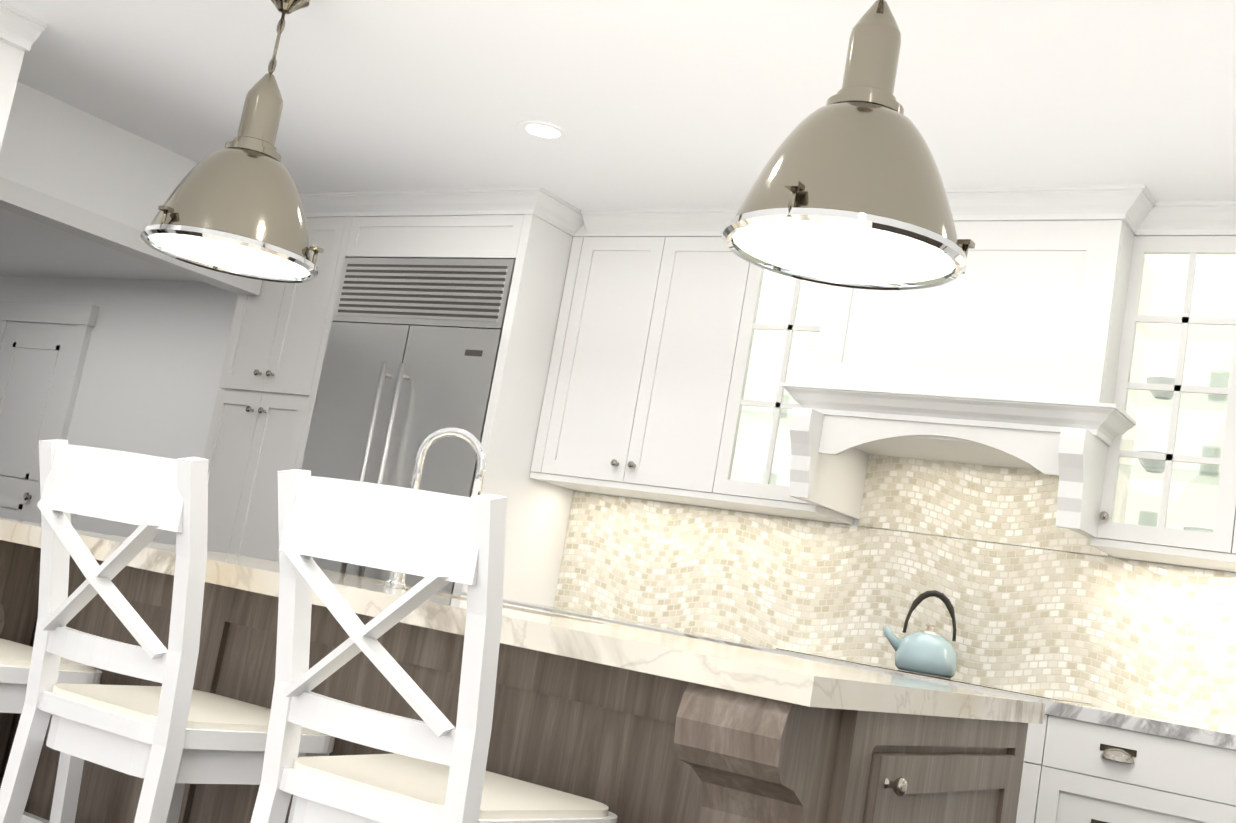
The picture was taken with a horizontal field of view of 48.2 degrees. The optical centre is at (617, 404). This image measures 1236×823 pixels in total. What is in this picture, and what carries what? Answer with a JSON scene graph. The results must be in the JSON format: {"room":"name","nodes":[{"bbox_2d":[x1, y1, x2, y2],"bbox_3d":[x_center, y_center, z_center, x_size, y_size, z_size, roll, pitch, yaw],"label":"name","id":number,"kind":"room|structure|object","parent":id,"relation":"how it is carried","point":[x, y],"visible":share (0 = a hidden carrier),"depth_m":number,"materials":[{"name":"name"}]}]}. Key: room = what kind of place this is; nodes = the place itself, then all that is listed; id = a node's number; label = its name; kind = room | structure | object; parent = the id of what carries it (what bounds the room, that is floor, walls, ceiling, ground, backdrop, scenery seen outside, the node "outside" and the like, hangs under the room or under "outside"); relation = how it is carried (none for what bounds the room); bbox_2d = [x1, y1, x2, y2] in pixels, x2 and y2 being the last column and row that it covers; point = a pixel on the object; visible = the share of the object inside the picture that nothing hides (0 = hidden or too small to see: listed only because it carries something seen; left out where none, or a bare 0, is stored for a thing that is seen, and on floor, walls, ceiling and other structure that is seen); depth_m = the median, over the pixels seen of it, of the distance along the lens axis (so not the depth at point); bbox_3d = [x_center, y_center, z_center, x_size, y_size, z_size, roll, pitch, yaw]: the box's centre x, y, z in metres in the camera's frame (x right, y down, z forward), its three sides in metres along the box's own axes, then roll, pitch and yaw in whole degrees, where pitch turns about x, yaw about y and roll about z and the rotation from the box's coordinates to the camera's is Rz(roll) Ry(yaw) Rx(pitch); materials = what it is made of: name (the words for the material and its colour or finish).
{"room":"kitchen","nodes":[
{"label":"kitchen","id":0,"kind":"room"},
{"bbox_2d":[0,208,198,544],"bbox_3d":[-4.217,-0.059,6.807,4.410,2.550,3.100,5,-10,34],"label":"wall","id":1,"kind":"structure","parent":0,"point":[43,349],"depth_m":8.05,"materials":[{"name":"white paint"}]},
{"bbox_2d":[0,81,261,294],"bbox_3d":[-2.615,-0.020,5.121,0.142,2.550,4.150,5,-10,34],"label":"ceiling beam","id":2,"kind":"structure","parent":0,"point":[67,168],"depth_m":5.61,"materials":[{"name":"white paint"}]},
{"bbox_2d":[0,276,1233,572],"bbox_3d":[-0.578,0.504,6.288,11.100,2.550,0.150,5,-10,34],"label":"wall","id":3,"kind":"structure","parent":0,"point":[152,368],"depth_m":7.70,"materials":[{"name":"white paint"}]},
{"bbox_2d":[530,209,805,512],"bbox_3d":[0.205,-0.193,5.654,0.922,1.098,0.347,5,-10,34],"label":"upper cabinet","id":4,"kind":"object","parent":3,"relation":"attached to","point":[671,368],"depth_m":5.47,"materials":[{"name":"white wood"}]},
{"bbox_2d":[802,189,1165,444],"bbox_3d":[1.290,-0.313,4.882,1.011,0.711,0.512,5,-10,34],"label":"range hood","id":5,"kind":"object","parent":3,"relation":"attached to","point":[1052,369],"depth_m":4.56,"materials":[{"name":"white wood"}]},
{"bbox_2d":[1206,277,1235,568],"bbox_3d":[2.394,-0.019,4.193,0.939,1.098,0.347,5,-10,34],"label":"upper cabinet","id":6,"kind":"object","parent":3,"relation":"attached to","point":[1221,531],"depth_m":4.27,"materials":[{"name":"white wood"}]},
{"bbox_2d":[0,0,1235,209],"bbox_3d":[-2.197,-1.520,3.621,11.100,0.100,10.200,5,-10,34],"label":"ceiling","id":7,"kind":"structure","parent":0,"point":[676,104],"depth_m":4.28,"materials":[{"name":"white paint"}]},
{"bbox_2d":[140,0,323,282],"bbox_3d":[-1.008,-0.803,3.881,0.484,0.819,0.492,5,-10,34],"label":"pendant light","id":8,"kind":"object","parent":7,"relation":"hanging from","point":[235,207],"visible":1,"depth_m":3.74,"materials":[{"name":"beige metal"}]},
{"bbox_2d":[518,120,567,140],"bbox_3d":[-0.262,-0.955,4.819,0.180,0.006,0.180,5,-10,34],"label":"recessed light","id":9,"kind":"object","parent":7,"relation":"in","point":[542,130],"visible":1,"depth_m":4.81,"materials":[{"name":"white paint"}]},
{"bbox_2d":[722,0,974,289],"bbox_3d":[0.512,-0.692,2.796,0.484,0.819,0.492,5,-10,34],"label":"pendant light","id":10,"kind":"object","parent":7,"relation":"hanging from","point":[847,189],"visible":1,"depth_m":2.65,"materials":[{"name":"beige metal"}]},
{"bbox_3d":[-2.649,1.064,3.251,11.100,0.100,10.200,5,-10,34],"label":"floor","id":11,"kind":"structure","parent":0,"visible":0},
{"bbox_2d":[0,1,46,149],"bbox_3d":[-2.702,-0.165,4.219,0.711,2.550,1.044,5,-10,34],"label":"tall cabinet","id":12,"kind":"object","parent":11,"relation":"on","point":[20,32],"visible":0.93,"depth_m":4.61,"materials":[{"name":"white wood"}]},
{"bbox_2d":[0,638,101,822],"bbox_3d":[-1.425,0.611,2.892,0.460,1.108,0.530,5,-10,34],"label":"stool","id":13,"kind":"object","parent":11,"relation":"on","point":[15,660],"visible":0.5,"depth_m":2.92,"materials":[{"name":"white wood"}]},
{"bbox_2d":[0,439,334,822],"bbox_3d":[-0.850,0.663,2.550,0.460,1.108,0.530,5,-10,34],"label":"stool","id":14,"kind":"object","parent":11,"relation":"on","point":[171,736],"visible":0.88,"depth_m":2.41,"materials":[{"name":"white wood"}]},
{"bbox_2d":[203,187,586,606],"bbox_3d":[-1.081,0.391,6.114,1.791,2.550,0.711,5,-10,34],"label":"cabinet","id":15,"kind":"object","parent":11,"relation":"on","point":[257,438],"visible":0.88,"depth_m":5.96,"materials":[{"name":"white wood"}]},
{"bbox_2d":[301,258,515,592],"bbox_3d":[-0.855,0.549,5.932,0.950,2.268,0.704,5,-10,34],"label":"fridge","id":16,"kind":"object","parent":11,"relation":"on","point":[410,359],"visible":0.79,"depth_m":5.75,"materials":[{"name":"silver metal"}]},
{"bbox_2d":[250,469,616,822],"bbox_3d":[-0.314,0.700,2.157,0.460,1.108,0.530,5,-10,34],"label":"stool","id":17,"kind":"object","parent":11,"relation":"on","point":[432,769],"visible":1,"depth_m":2.02,"materials":[{"name":"white wood"}]},
{"bbox_2d":[0,533,1043,822],"bbox_3d":[-0.432,0.922,3.070,2.353,0.885,1.171,5,-10,34],"label":"kitchen island","id":18,"kind":"object","parent":11,"relation":"on","point":[624,723],"depth_m":2.52,"materials":[{"name":"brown wood"}]},
{"bbox_2d":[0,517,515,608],"bbox_3d":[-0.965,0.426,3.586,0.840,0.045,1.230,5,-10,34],"label":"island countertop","id":19,"kind":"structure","parent":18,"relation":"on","point":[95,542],"depth_m":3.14,"materials":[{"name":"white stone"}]},
{"bbox_2d":[160,549,527,612],"bbox_3d":[-0.560,0.407,2.963,0.520,0.045,0.630,5,-10,34],"label":"island countertop","id":20,"kind":"structure","parent":18,"relation":"on","point":[268,575],"depth_m":2.76,"materials":[{"name":"white stone"}]},
{"bbox_2d":[384,427,485,589],"bbox_3d":[-0.426,0.245,3.253,0.176,0.396,0.105,5,-10,34],"label":"island faucet","id":21,"kind":"object","parent":20,"relation":"on","point":[396,580],"visible":0.56,"depth_m":3.26,"materials":[{"name":"silver metal"}]},
{"bbox_2d":[340,585,1045,716],"bbox_3d":[0.213,0.519,2.799,0.960,0.045,1.230,5,-10,34],"label":"island countertop","id":22,"kind":"structure","parent":18,"relation":"on","point":[791,674],"depth_m":2.35,"materials":[{"name":"white stone"}]},
{"bbox_2d":[1016,707,1051,822],"bbox_3d":[0.948,1.384,4.592,1.025,0.880,0.637,5,-10,34],"label":"base cabinet","id":23,"kind":"object","parent":11,"relation":"on","point":[1036,749],"depth_m":4.10,"materials":[{"name":"white wood"}]},
{"bbox_2d":[1040,711,1235,822],"bbox_3d":[1.684,1.442,4.101,0.866,0.880,0.637,5,-10,34],"label":"base cabinet","id":24,"kind":"object","parent":11,"relation":"on","point":[1096,770],"depth_m":3.95,"materials":[{"name":"white wood"}]},
{"bbox_2d":[460,592,1235,742],"bbox_3d":[1.402,0.968,4.399,4.450,0.048,0.647,5,-10,34],"label":"countertop","id":25,"kind":"structure","parent":24,"relation":"on","point":[1090,709],"depth_m":4.38,"materials":[{"name":"white stone"}]},
{"bbox_2d":[883,590,956,677],"bbox_3d":[1.052,0.776,4.732,0.247,0.286,0.212,5,-10,34],"label":"kettle","id":26,"kind":"object","parent":25,"relation":"on","point":[928,651],"visible":1,"depth_m":4.65,"materials":[{"name":"teal metal"}]}
]}

